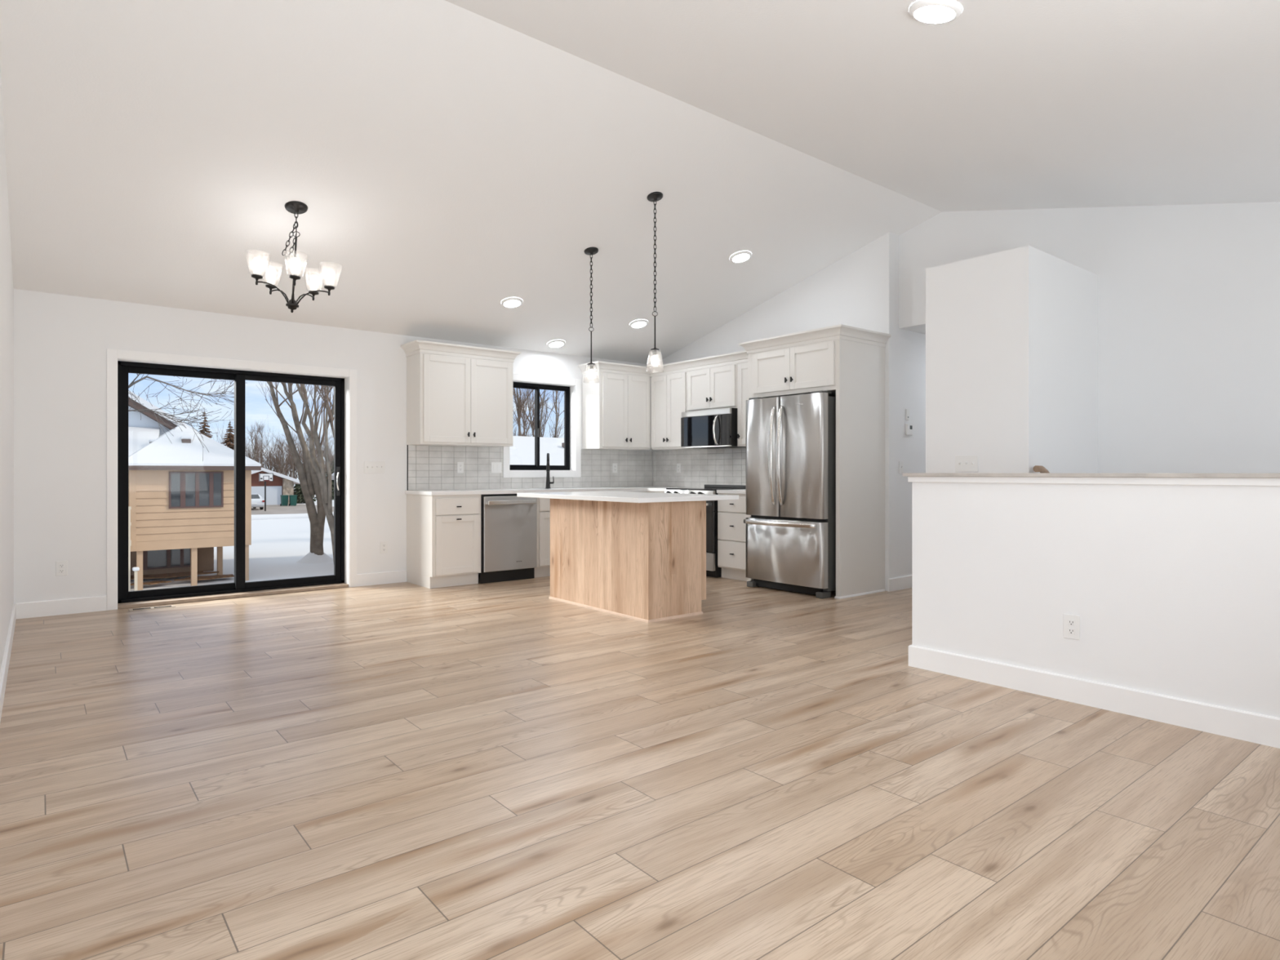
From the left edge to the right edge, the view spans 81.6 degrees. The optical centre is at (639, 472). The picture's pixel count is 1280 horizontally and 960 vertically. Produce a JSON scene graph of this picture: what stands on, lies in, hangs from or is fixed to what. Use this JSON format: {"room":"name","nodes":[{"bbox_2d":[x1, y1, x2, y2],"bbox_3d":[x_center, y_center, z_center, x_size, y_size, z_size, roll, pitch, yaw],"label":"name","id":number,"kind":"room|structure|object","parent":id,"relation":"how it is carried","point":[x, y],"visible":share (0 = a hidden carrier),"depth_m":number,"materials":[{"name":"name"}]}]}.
{"room":"open-plan kitchen","nodes":[
{"label":"open-plan kitchen","id":0,"kind":"room"},
{"bbox_2d":[0,66,13,672],"bbox_3d":[-2.285,-0.485,2.470,0.150,3.661,7.775,0,0,-39],"label":"wall","id":1,"kind":"structure","parent":0,"point":[6,288],"depth_m":4.16,"materials":[{"name":"white paint"}]},
{"bbox_2d":[0,603,16,722],"bbox_3d":[-2.221,1.036,2.522,0.015,0.118,7.775,0,0,-39],"label":"baseboard","id":2,"kind":"structure","parent":1,"relation":"attached to","point":[6,661],"depth_m":4.03,"materials":[{"name":"white paint"}]},
{"bbox_2d":[13,288,652,608],"bbox_3d":[-2.304,-0.013,7.555,6.225,2.715,0.150,0,0,-39],"label":"wall","id":3,"kind":"structure","parent":0,"point":[61,342],"depth_m":5.87,"materials":[{"name":"white paint"}]},
{"bbox_2d":[16,595,106,618],"bbox_3d":[-4.445,1.036,5.713,0.549,0.118,0.015,0,0,-39],"label":"baseboard","id":4,"kind":"structure","parent":3,"relation":"attached to","point":[97,603],"depth_m":5.70,"materials":[{"name":"white paint"}]},
{"bbox_2d":[55,560,67,576],"bbox_3d":[-4.452,0.739,5.712,0.072,0.116,0.008,0,0,-39],"label":"wall outlet","id":5,"kind":"object","parent":3,"relation":"attached to","point":[61,566],"visible":1,"depth_m":5.71,"materials":[{"name":"white plastic"}]},
{"bbox_2d":[106,348,356,610],"bbox_3d":[-3.512,0.058,6.546,1.948,2.075,0.136,0,0,-39],"label":"trim","id":6,"kind":"structure","parent":3,"relation":"attached to","point":[113,356],"depth_m":6.30,"materials":[{"name":"white paint"}]},
{"bbox_2d":[117,360,348,608],"bbox_3d":[-3.556,0.093,6.600,1.804,2.003,0.242,0,0,-39],"label":"door","id":7,"kind":"structure","parent":3,"relation":"in","point":[239,588],"depth_m":6.60,"materials":[{"name":"black plastic"}]},
{"bbox_2d":[364,461,384,473],"bbox_3d":[-2.581,-0.050,7.222,0.200,0.116,0.018,0,0,-39],"label":"light switch","id":8,"kind":"object","parent":3,"relation":"attached to","point":[370,467],"visible":1,"depth_m":7.22,"materials":[{"name":"white plastic"}]},
{"bbox_2d":[356,569,406,586],"bbox_3d":[-2.528,1.036,7.268,0.494,0.118,0.015,0,0,-39],"label":"baseboard","id":9,"kind":"structure","parent":3,"relation":"attached to","point":[395,576],"depth_m":7.26,"materials":[{"name":"white paint"}]},
{"bbox_2d":[380,541,387,553],"bbox_3d":[-2.514,0.738,7.283,0.072,0.116,0.008,0,0,-39],"label":"wall outlet","id":10,"kind":"object","parent":3,"relation":"attached to","point":[384,545],"visible":1,"depth_m":7.28,"materials":[{"name":"white plastic"}]},
{"bbox_2d":[400,339,521,447],"bbox_3d":[-1.817,-0.770,7.591,1.138,0.990,0.407,0,0,-39],"label":"upper cabinet","id":11,"kind":"object","parent":3,"relation":"attached to","point":[461,400],"visible":1,"depth_m":7.41,"materials":[{"name":"white paint"}]},
{"bbox_2d":[407,444,652,490],"bbox_3d":[-1.087,-0.047,8.439,3.203,0.454,0.010,0,0,-39],"label":"backsplash","id":12,"kind":"structure","parent":3,"relation":"attached to","point":[428,467],"depth_m":8.02,"materials":[{"name":"tile"}]},
{"bbox_2d":[457,462,463,472],"bbox_3d":[-1.883,-0.051,7.785,0.072,0.116,0.008,0,0,-39],"label":"wall outlet","id":13,"kind":"object","parent":12,"relation":"attached to","point":[460,464],"visible":1,"depth_m":7.78,"materials":[{"name":"white plastic"}]},
{"bbox_2d":[491,462,502,472],"bbox_3d":[-1.556,-0.052,8.050,0.125,0.116,0.008,0,0,-39],"label":"light switch","id":14,"kind":"object","parent":12,"relation":"attached to","point":[496,467],"visible":1,"depth_m":8.05,"materials":[{"name":"white plastic"}]},
{"bbox_2d":[612,463,617,472],"bbox_3d":[-0.306,-0.052,9.063,0.072,0.116,0.008,0,0,-39],"label":"wall outlet","id":15,"kind":"object","parent":12,"relation":"attached to","point":[614,465],"visible":1,"depth_m":9.06,"materials":[{"name":"white plastic"}]},
{"bbox_2d":[509,382,569,470],"bbox_3d":[-1.183,-0.519,8.532,0.860,0.989,0.080,0,0,-39],"label":"window","id":16,"kind":"structure","parent":3,"relation":"in","point":[536,387],"depth_m":8.54,"materials":[{"name":"black plastic"}]},
{"bbox_2d":[502,373,581,477],"bbox_3d":[-1.127,-0.519,8.463,1.024,1.153,0.111,0,0,-39],"label":"trim","id":17,"kind":"structure","parent":3,"relation":"attached to","point":[575,384],"depth_m":8.65,"materials":[{"name":"white paint"}]},
{"bbox_2d":[582,371,650,450],"bbox_3d":[-0.263,-0.716,8.860,0.760,0.882,0.392,0,0,-39],"label":"upper cabinet","id":18,"kind":"object","parent":3,"relation":"attached to","point":[616,407],"visible":1,"depth_m":8.69,"materials":[{"name":"white paint"}]},
{"bbox_2d":[577,350,747,377],"bbox_3d":[0.304,-1.211,8.111,0.822,0.108,2.271,0,0,-39],"label":"crown molding","id":19,"kind":"structure","parent":18,"relation":"on","point":[741,356],"depth_m":8.53,"materials":[{"name":"white paint"}]},
{"bbox_2d":[0,574,1279,959],"bbox_3d":[0.899,1.095,5.128,8.145,0.001,7.895,0,0,-39],"label":"floor","id":20,"kind":"structure","parent":0,"point":[503,770],"depth_m":2.50,"materials":[{"name":"brown wood"}]},
{"bbox_2d":[128,604,175,611],"bbox_3d":[-3.931,1.092,5.979,0.310,0.004,0.090,0,0,-39],"label":"floor vent","id":21,"kind":"object","parent":20,"relation":"in","point":[169,606],"visible":1,"depth_m":5.98,"materials":[{"name":"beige metal"}]},
{"bbox_2d":[406,493,480,588],"bbox_3d":[-1.932,0.655,7.328,0.504,0.879,0.670,0,0,-39],"label":"base cabinet","id":22,"kind":"object","parent":20,"relation":"on","point":[443,532],"visible":0.99,"depth_m":7.12,"materials":[{"name":"white paint"}]},
{"bbox_2d":[480,493,536,583],"bbox_3d":[-1.469,0.659,7.655,0.610,0.872,0.640,0,0,-39],"label":"dishwasher","id":23,"kind":"object","parent":20,"relation":"on","point":[508,521],"visible":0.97,"depth_m":7.43,"materials":[{"name":"silver metal"}]},
{"bbox_2d":[534,497,550,577],"bbox_3d":[-0.897,0.655,8.167,0.908,0.879,0.670,0,0,-39],"label":"base cabinet","id":24,"kind":"object","parent":20,"relation":"on","point":[542,569],"visible":0.2,"depth_m":7.69,"materials":[{"name":"white paint"}]},
{"bbox_2d":[404,486,679,495],"bbox_3d":[-0.779,0.198,8.047,3.234,0.035,1.004,0,0,-39],"label":"countertop","id":25,"kind":"structure","parent":24,"relation":"on","point":[473,491],"depth_m":7.69,"materials":[{"name":"white stone"}]},
{"bbox_2d":[545,453,554,488],"bbox_3d":[-1.000,-0.017,8.221,0.096,0.396,0.224,0,0,-7],"label":"faucet","id":26,"kind":"object","parent":25,"relation":"on","point":[548,482],"visible":1,"depth_m":8.28,"materials":[{"name":"black metal"}]},
{"bbox_2d":[548,498,706,622],"bbox_3d":[-0.117,0.655,6.122,0.642,0.880,1.352,0,0,-39],"label":"kitchen island","id":27,"kind":"object","parent":20,"relation":"on","point":[646,562],"visible":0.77,"depth_m":5.69,"materials":[{"name":"brown wood"}]},
{"bbox_2d":[516,491,738,502],"bbox_3d":[-0.152,0.198,6.188,1.018,0.034,1.705,0,0,-39],"label":"island countertop","id":28,"kind":"structure","parent":27,"relation":"on","point":[614,496],"depth_m":5.75,"materials":[{"name":"white stone"}]},
{"bbox_2d":[664,484,746,577],"bbox_3d":[0.741,0.619,8.133,0.741,0.953,0.768,0,0,-39],"label":"range","id":29,"kind":"object","parent":20,"relation":"on","point":[713,570],"visible":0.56,"depth_m":7.69,"materials":[{"name":"black metal"}]},
{"bbox_2d":[666,487,746,490],"bbox_3d":[0.780,0.181,8.165,0.640,0.015,0.768,0,0,-39],"label":"cooktop","id":30,"kind":"object","parent":29,"relation":"in","point":[681,488],"depth_m":7.97,"materials":[{"name":"black glass"}]},
{"bbox_2d":[717,493,747,581],"bbox_3d":[1.181,0.655,7.675,0.657,0.879,0.492,0,0,-39],"label":"base cabinet","id":31,"kind":"object","parent":20,"relation":"on","point":[731,528],"visible":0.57,"depth_m":7.52,"materials":[{"name":"white paint"}]},
{"bbox_2d":[716,488,746,493],"bbox_3d":[1.191,0.198,7.681,0.634,0.035,0.490,0,0,-39],"label":"countertop","id":32,"kind":"structure","parent":31,"relation":"on","point":[739,491],"depth_m":7.51,"materials":[{"name":"white stone"}]},
{"bbox_2d":[743,390,835,598],"bbox_3d":[1.552,0.192,6.968,0.832,1.806,0.915,0,0,-39],"label":"refrigerator","id":33,"kind":"object","parent":20,"relation":"on","point":[791,440],"visible":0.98,"depth_m":6.67,"materials":[{"name":"grey metal"}]},
{"bbox_2d":[738,324,891,599],"bbox_3d":[1.636,-0.085,7.035,0.756,2.360,1.194,0,0,-39],"label":"tall cabinet","id":34,"kind":"object","parent":20,"relation":"on","point":[806,362],"visible":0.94,"depth_m":6.65,"materials":[{"name":"white paint"}]},
{"bbox_2d":[0,0,1279,364],"bbox_3d":[0.442,-1.839,4.294,6.685,1.354,8.675,0,0,-39],"label":"ceiling","id":35,"kind":"structure","parent":0,"point":[455,159],"depth_m":4.49,"materials":[{"name":"white paint"}]},
{"bbox_2d":[245,200,342,312],"bbox_3d":[-2.385,-1.469,5.097,0.584,0.735,0.592,0,0,-39],"label":"chandelier","id":36,"kind":"object","parent":35,"relation":"hanging from","point":[295,207],"visible":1,"depth_m":5.08,"materials":[{"name":"brown metal"}]},
{"bbox_2d":[501,297,522,307],"bbox_3d":[-1.216,-1.612,7.046,0.203,0.063,0.198,0,0,-34],"label":"ceiling light","id":37,"kind":"object","parent":35,"relation":"attached to","point":[511,302],"visible":1,"depth_m":7.02,"materials":[{"name":"white plastic"}]},
{"bbox_2d":[503,300,520,306],"bbox_3d":[-1.215,-1.605,7.044,0.164,0.008,0.164,0,-14,-39],"label":"diffuser","id":38,"kind":"object","parent":37,"relation":"attached to","point":[506,303],"depth_m":7.04,"materials":[{"name":"white plastic"}]},
{"bbox_2d":[546,339,565,347],"bbox_3d":[-0.929,-1.428,8.235,0.203,0.063,0.198,0,0,-34],"label":"ceiling light","id":39,"kind":"object","parent":35,"relation":"attached to","point":[556,343],"visible":1,"depth_m":8.21,"materials":[{"name":"white plastic"}]},
{"bbox_2d":[549,342,563,347],"bbox_3d":[-0.927,-1.421,8.233,0.164,0.008,0.164,0,-14,-39],"label":"diffuser","id":40,"kind":"object","parent":39,"relation":"attached to","point":[552,344],"depth_m":8.23,"materials":[{"name":"white plastic"}]},
{"bbox_2d":[583,247,599,383],"bbox_3d":[-0.414,-1.333,6.311,0.136,1.135,0.136,0,0,-39],"label":"pendant light","id":41,"kind":"object","parent":35,"relation":"hanging from","point":[590,251],"visible":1,"depth_m":6.30,"materials":[{"name":"black metal"}]},
{"bbox_2d":[629,319,648,328],"bbox_3d":[-0.013,-1.609,8.036,0.203,0.063,0.198,0,0,-34],"label":"ceiling light","id":42,"kind":"object","parent":35,"relation":"attached to","point":[638,323],"visible":1,"depth_m":8.01,"materials":[{"name":"white plastic"}]},
{"bbox_2d":[631,321,646,327],"bbox_3d":[-0.011,-1.603,8.033,0.164,0.008,0.164,0,-14,-39],"label":"diffuser","id":43,"kind":"object","parent":42,"relation":"attached to","point":[634,324],"depth_m":8.02,"materials":[{"name":"white plastic"}]},
{"bbox_2d":[645,191,663,373],"bbox_3d":[0.114,-1.439,5.638,0.136,1.347,0.136,0,0,-39],"label":"pendant light","id":44,"kind":"object","parent":35,"relation":"hanging from","point":[655,196],"visible":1,"depth_m":5.63,"materials":[{"name":"black metal"}]},
{"bbox_2d":[729,250,751,262],"bbox_3d":[0.928,-1.986,6.842,0.203,0.063,0.198,0,0,-34],"label":"ceiling light","id":45,"kind":"object","parent":35,"relation":"attached to","point":[744,255],"visible":1,"depth_m":6.81,"materials":[{"name":"white plastic"}]},
{"bbox_2d":[732,253,749,262],"bbox_3d":[0.930,-1.980,6.840,0.164,0.008,0.164,0,-14,-39],"label":"diffuser","id":46,"kind":"object","parent":45,"relation":"attached to","point":[735,257],"depth_m":6.83,"materials":[{"name":"white plastic"}]},
{"bbox_2d":[908,0,962,24],"bbox_3d":[1.186,-1.852,2.980,0.203,0.062,0.198,0,0,-34],"label":"ceiling light","id":47,"kind":"object","parent":35,"relation":"attached to","point":[926,11],"visible":1,"depth_m":2.96,"materials":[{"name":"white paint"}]},
{"bbox_2d":[913,5,955,22],"bbox_3d":[1.185,-1.845,2.982,0.164,0.008,0.164,0,14,-39],"label":"diffuser","id":48,"kind":"object","parent":47,"relation":"attached to","point":[923,14],"depth_m":2.98,"materials":[{"name":"white plastic"}]},
{"bbox_2d":[652,232,925,591],"bbox_3d":[1.964,-0.432,8.836,2.020,3.554,3.535,0,0,-39],"label":"wall","id":49,"kind":"structure","parent":0,"point":[860,290],"depth_m":7.06,"materials":[{"name":"white paint"}]},
{"bbox_2d":[650,371,704,449],"bbox_3d":[0.447,-0.716,8.807,0.372,0.882,0.635,0,0,-39],"label":"upper cabinet","id":50,"kind":"object","parent":49,"relation":"attached to","point":[668,392],"visible":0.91,"depth_m":8.71,"materials":[{"name":"white paint"}]},
{"bbox_2d":[652,447,746,487],"bbox_3d":[0.875,-0.047,8.568,0.008,0.454,2.263,0,0,-39],"label":"backsplash","id":51,"kind":"structure","parent":49,"relation":"attached to","point":[700,468],"depth_m":8.77,"materials":[{"name":"tile"}]},
{"bbox_2d":[676,463,680,472],"bbox_3d":[0.473,-0.051,9.053,0.008,0.116,0.072,0,0,-39],"label":"wall outlet","id":52,"kind":"object","parent":51,"relation":"attached to","point":[678,465],"visible":1,"depth_m":9.05,"materials":[{"name":"white plastic"}]},
{"bbox_2d":[687,363,737,411],"bbox_3d":[0.893,-0.920,8.257,0.372,0.474,0.779,0,0,-39],"label":"upper cabinet","id":53,"kind":"object","parent":49,"relation":"attached to","point":[716,387],"visible":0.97,"depth_m":8.12,"materials":[{"name":"white paint"}]},
{"bbox_2d":[680,408,746,448],"bbox_3d":[0.844,-0.478,8.221,0.485,0.406,0.762,0,0,-39],"label":"microwave","id":54,"kind":"object","parent":53,"relation":"attached to","point":[714,428],"visible":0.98,"depth_m":8.05,"materials":[{"name":"black metal"}]},
{"bbox_2d":[737,361,747,446],"bbox_3d":[1.293,-0.716,7.763,0.372,0.882,0.488,0,0,-39],"label":"upper cabinet","id":55,"kind":"object","parent":49,"relation":"attached to","point":[742,367],"visible":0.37,"depth_m":7.79,"materials":[{"name":"white paint"}]},
{"bbox_2d":[898,461,903,473],"bbox_3d":[2.450,-0.046,6.943,0.072,0.116,0.018,0,0,-39],"label":"light switch","id":56,"kind":"object","parent":49,"relation":"attached to","point":[900,463],"visible":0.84,"depth_m":6.94,"materials":[{"name":"white plastic"}]},
{"bbox_2d":[906,408,909,420],"bbox_3d":[2.530,-0.545,7.011,0.052,0.104,0.013,0,0,-39],"label":"wall sensor","id":57,"kind":"object","parent":49,"relation":"attached to","point":[907,410],"visible":1,"depth_m":7.00,"materials":[{"name":"white plastic"}]},
{"bbox_2d":[905,423,912,435],"bbox_3d":[2.545,-0.405,7.016,0.090,0.110,0.025,0,0,-39],"label":"thermostat","id":58,"kind":"object","parent":49,"relation":"attached to","point":[908,427],"visible":1,"depth_m":7.00,"materials":[{"name":"white plastic"}]},
{"bbox_2d":[907,327,925,333],"bbox_3d":[3.563,-1.395,7.149,1.760,0.100,1.100,0,0,-39],"label":"ceiling","id":59,"kind":"structure","parent":0,"point":[922,331],"depth_m":7.02,"materials":[{"name":"white paint"}]},
{"bbox_2d":[925,245,1097,473],"bbox_3d":[2.786,0.450,5.538,1.177,3.890,0.731,0,0,-39],"label":"wall","id":60,"kind":"structure","parent":0,"point":[1011,335],"depth_m":5.16,"materials":[{"name":"white paint"}]},
{"bbox_2d":[955,455,977,471],"bbox_3d":[2.287,-0.061,5.204,0.018,0.116,0.165,0,0,-39],"label":"light switch","id":61,"kind":"object","parent":60,"relation":"attached to","point":[962,463],"visible":1,"depth_m":5.20,"materials":[{"name":"white plastic"}]},
{"bbox_2d":[1032,465,1049,473],"bbox_3d":[2.980,0.299,5.170,1.082,0.686,0.084,0,0,-39],"label":"handrail","id":62,"kind":"object","parent":60,"relation":"attached to","point":[1041,468],"visible":0.21,"depth_m":4.82,"materials":[{"name":"brown wood"}]},
{"bbox_2d":[898,201,1279,473],"bbox_3d":[3.857,0.065,5.270,0.150,4.761,4.390,0,0,-39],"label":"wall","id":63,"kind":"structure","parent":0,"point":[1188,295],"depth_m":5.27,"materials":[{"name":"white paint"}]},
{"bbox_2d":[911,481,1279,717],"bbox_3d":[2.472,1.224,3.137,0.115,2.341,2.820,0,0,-39],"label":"wall","id":64,"kind":"structure","parent":0,"point":[1174,590],"depth_m":3.41,"materials":[{"name":"white paint"}]},
{"bbox_2d":[1063,613,1079,639],"bbox_3d":[2.062,0.738,3.545,0.008,0.116,0.072,0,0,-39],"label":"wall outlet","id":65,"kind":"object","parent":64,"relation":"attached to","point":[1071,622],"visible":1,"depth_m":3.54,"materials":[{"name":"white plastic"}]},
{"bbox_2d":[1067,618,1075,626],"bbox_3d":[2.060,0.718,3.543,0.002,0.029,0.033,0,0,-39],"label":"receptacle","id":66,"kind":"object","parent":65,"relation":"attached to","point":[1071,622],"depth_m":3.54,"materials":[{"name":"grey plastic"}]},
{"bbox_2d":[1067,627,1075,635],"bbox_3d":[2.060,0.758,3.543,0.002,0.029,0.033,0,0,-39],"label":"receptacle","id":67,"kind":"object","parent":65,"relation":"attached to","point":[1071,631],"depth_m":3.54,"materials":[{"name":"grey plastic"}]},
{"bbox_2d":[902,472,1279,485],"bbox_3d":[2.460,0.029,3.152,0.195,0.050,2.857,0,0,-39],"label":"half wall cap","id":68,"kind":"object","parent":64,"relation":"on","point":[1219,479],"visible":0.99,"depth_m":3.43,"materials":[{"name":"white paint"}]},
{"bbox_2d":[908,644,1279,748],"bbox_3d":[2.461,1.036,3.138,0.130,0.118,2.835,0,0,-39],"label":"baseboard","id":69,"kind":"structure","parent":64,"relation":"attached to","point":[1261,729],"depth_m":3.41,"materials":[{"name":"white paint"}]},
{"bbox_3d":[3.555,0.000,7.239,1.860,2.690,1.250,0,0,-39],"label":"wall","id":70,"kind":"structure","parent":0,"visible":0},
{"bbox_2d":[887,574,911,591],"bbox_3d":[3.073,1.036,7.450,2.042,0.118,0.015,0,0,-39],"label":"baseboard","id":71,"kind":"structure","parent":70,"relation":"attached to","point":[902,582],"depth_m":6.91,"materials":[{"name":"white paint"}]},
{"label":"outside","id":72,"kind":"structure","parent":0,"visible":0},
{"bbox_2d":[251,504,333,515],"bbox_3d":[-32.560,3.360,65.970,12.500,0.030,22.500,0,0,-39],"label":"driveway","id":73,"kind":"structure","parent":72,"point":[277,508],"depth_m":66.32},
{"bbox_2d":[251,493,264,509],"bbox_3d":[-35.508,2.647,67.224,1.800,1.436,4.622,0,0,-39],"label":"car","id":74,"kind":"object","parent":73,"relation":"on","point":[257,500],"visible":0.49,"depth_m":65.90,"materials":[{"name":"white paint"}]},
{"bbox_2d":[280,494,288,506],"bbox_3d":[-35.394,2.815,73.833,0.640,1.100,0.747,0,0,-39],"label":"trash bin","id":75,"kind":"object","parent":73,"relation":"on","point":[284,498],"visible":0.98,"depth_m":73.61,"materials":[{"name":"teal plastic"}]},
{"bbox_2d":[288,494,297,506],"bbox_3d":[-34.646,2.815,74.053,0.640,1.100,0.747,0,0,-39],"label":"trash bin","id":76,"kind":"object","parent":73,"relation":"on","point":[292,498],"visible":1,"depth_m":73.83,"materials":[{"name":"teal plastic"}]},
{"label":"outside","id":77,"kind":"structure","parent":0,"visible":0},
{"bbox_2d":[130,488,333,591],"bbox_3d":[-10.829,3.445,32.415,260.000,0.139,300.000,0,0,-39],"label":"ground","id":78,"kind":"structure","parent":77,"point":[275,549],"depth_m":30.66,"materials":[{"name":"white snow"}]},
{"bbox_2d":[132,567,139,591],"bbox_3d":[-14.214,3.060,20.917,0.160,0.770,0.160,0,0,-39],"label":"bollard","id":79,"kind":"object","parent":78,"relation":"on","point":[135,569],"visible":0.96,"depth_m":20.89,"materials":[{"name":"beige wood"}]},
{"bbox_2d":[130,570,234,585],"bbox_3d":[-14.758,3.335,23.561,3.131,0.030,2.406,0,0,-39],"label":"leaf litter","id":80,"kind":"object","parent":78,"relation":"on","point":[199,572],"visible":0.75,"depth_m":23.60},
{"bbox_2d":[128,373,245,461],"bbox_3d":[-8.502,0.383,12.840,3.110,6.240,1.262,0,0,-16],"label":"bare tree","id":81,"kind":"object","parent":78,"relation":"on","point":[132,383],"visible":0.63,"depth_m":13.00,"materials":[{"name":"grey plant"}]},
{"bbox_2d":[128,390,261,591],"bbox_3d":[-19.887,-0.090,23.778,11.850,7.170,11.410,0,0,-39],"label":"neighbor house","id":82,"kind":"structure","parent":78,"relation":"on","point":[181,504],"depth_m":22.64,"materials":[{"name":"beige wood"}]},
{"bbox_2d":[179,435,191,443],"bbox_3d":[-14.228,-0.965,23.236,0.280,0.320,0.320,0,0,-39],"label":"roof vent","id":83,"kind":"object","parent":82,"relation":"attached to","point":[183,439],"depth_m":23.12,"materials":[{"name":"brown"}]},
{"bbox_2d":[198,409,213,438],"bbox_3d":[-55.744,-2.255,95.099,5.586,11.500,5.947,0,0,-39],"label":"spruce tree","id":84,"kind":"object","parent":78,"relation":"on","point":[204,429],"visible":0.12,"depth_m":94.89,"materials":[{"name":"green plant"}]},
{"bbox_2d":[221,419,234,449],"bbox_3d":[-55.936,-1.855,101.330,5.546,10.700,5.596,0,0,-39],"label":"spruce tree","id":85,"kind":"object","parent":78,"relation":"on","point":[229,438],"visible":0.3,"depth_m":101.11,"materials":[{"name":"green plant"}]},
{"bbox_2d":[244,422,286,470],"bbox_3d":[-50.330,-1.698,98.697,5.831,10.644,4.379,0,0,26],"label":"bare tree","id":86,"kind":"object","parent":78,"relation":"on","point":[260,455],"visible":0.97,"depth_m":98.67,"materials":[{"name":"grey plant"}]},
{"bbox_2d":[258,473,273,511],"bbox_3d":[-32.235,1.760,63.951,0.873,3.370,0.856,0,0,3],"label":"basketball hoop","id":87,"kind":"object","parent":78,"relation":"on","point":[264,477],"visible":0.98,"depth_m":64.08,"materials":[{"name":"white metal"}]},
{"bbox_2d":[213,414,333,484],"bbox_3d":[-56.962,-3.143,121.589,32.273,13.409,15.025,0,0,-39],"label":"brush","id":88,"kind":"object","parent":78,"relation":"on","point":[275,449],"visible":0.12,"depth_m":119.28,"materials":[{"name":"brown plant"}]},
{"bbox_2d":[251,467,300,505],"bbox_3d":[-41.381,1.510,78.836,7.600,3.970,10.000,0,0,-39],"label":"garage","id":89,"kind":"structure","parent":78,"relation":"on","point":[282,484],"depth_m":76.19,"materials":[{"name":"red"}]},
{"bbox_2d":[271,436,289,475],"bbox_3d":[-52.711,-0.979,109.568,3.392,9.184,3.189,0,0,15],"label":"bare tree","id":90,"kind":"object","parent":78,"relation":"on","point":[282,447],"visible":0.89,"depth_m":109.24,"materials":[{"name":"grey plant"}]},
{"bbox_2d":[251,511,333,519],"bbox_3d":[-23.328,3.365,57.375,24.020,0.720,1.240,0,0,-39],"label":"snow bank","id":91,"kind":"object","parent":78,"relation":"on","point":[257,517],"visible":0.12,"depth_m":54.72,"materials":[{"name":"white snow"}]},
{"bbox_2d":[278,431,306,478],"bbox_3d":[-43.771,-0.979,93.689,3.189,9.184,3.392,0,0,-6],"label":"bare tree","id":92,"kind":"object","parent":78,"relation":"on","point":[298,445],"visible":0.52,"depth_m":93.64,"materials":[{"name":"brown plant"}]},
{"bbox_2d":[255,372,333,563],"bbox_3d":[-13.500,-2.222,29.223,3.696,11.646,4.907,0,0,-10],"label":"bare tree","id":93,"kind":"object","parent":78,"relation":"on","point":[308,480],"visible":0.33,"depth_m":28.92,"materials":[{"name":"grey plant"}]},
{"bbox_2d":[293,484,315,503],"bbox_3d":[-37.892,1.818,83.133,2.920,3.646,2.850,0,0,-39],"label":"evergreen shrub","id":94,"kind":"object","parent":78,"relation":"on","point":[297,491],"visible":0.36,"depth_m":82.42,"materials":[{"name":"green plant"}]},
{"bbox_2d":[301,428,320,497],"bbox_3d":[-45.855,-1.396,102.601,3.872,9.994,3.639,0,0,-18],"label":"bare tree","id":95,"kind":"object","parent":78,"relation":"on","point":[309,428],"visible":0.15,"depth_m":102.47,"materials":[{"name":"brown plant"}]},
{"bbox_2d":[295,377,333,561],"bbox_3d":[-10.985,-2.293,24.269,4.819,11.810,3.159,0,0,5],"label":"bare tree","id":96,"kind":"object","parent":78,"relation":"on","point":[326,491],"visible":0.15,"depth_m":23.98,"materials":[{"name":"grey plant"}]},
{"bbox_2d":[302,429,333,492],"bbox_3d":[-50.636,-1.698,115.423,4.379,10.644,5.831,0,0,28],"label":"bare tree","id":97,"kind":"object","parent":78,"relation":"on","point":[322,450],"visible":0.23,"depth_m":115.96,"materials":[{"name":"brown plant"}]},
{"bbox_2d":[314,460,333,499],"bbox_3d":[-39.290,1.041,95.005,4.767,5.293,4.592,0,0,-39],"label":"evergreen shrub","id":98,"kind":"object","parent":78,"relation":"on","point":[332,468],"visible":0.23,"depth_m":94.23,"materials":[{"name":"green plant"}]},
{"bbox_2d":[331,435,564,479],"bbox_3d":[-5.246,0.670,28.703,11.200,5.650,10.000,0,0,-39],"label":"snow","id":99,"kind":"structure","parent":78,"relation":"on","point":[522,451],"depth_m":26.92,"materials":[{"name":"white snow"}]},
{"bbox_2d":[512,387,534,436],"bbox_3d":[-7.161,-1.844,39.659,3.906,10.943,4.693,0,0,32],"label":"bare tree","id":100,"kind":"object","parent":78,"relation":"on","point":[519,410],"visible":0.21,"depth_m":40.16,"materials":[{"name":"grey plant"}]},
{"bbox_2d":[512,388,542,436],"bbox_3d":[-9.808,-1.844,57.635,4.693,10.943,3.906,0,0,-26],"label":"bare tree","id":101,"kind":"object","parent":78,"relation":"on","point":[523,416],"visible":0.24,"depth_m":57.91,"materials":[{"name":"grey plant"}]},
{"bbox_2d":[512,388,564,438],"bbox_3d":[-6.248,-1.844,46.456,3.906,10.943,4.693,0,0,-42],"label":"bare tree","id":102,"kind":"object","parent":78,"relation":"on","point":[541,405],"visible":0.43,"depth_m":46.03,"materials":[{"name":"grey plant"}]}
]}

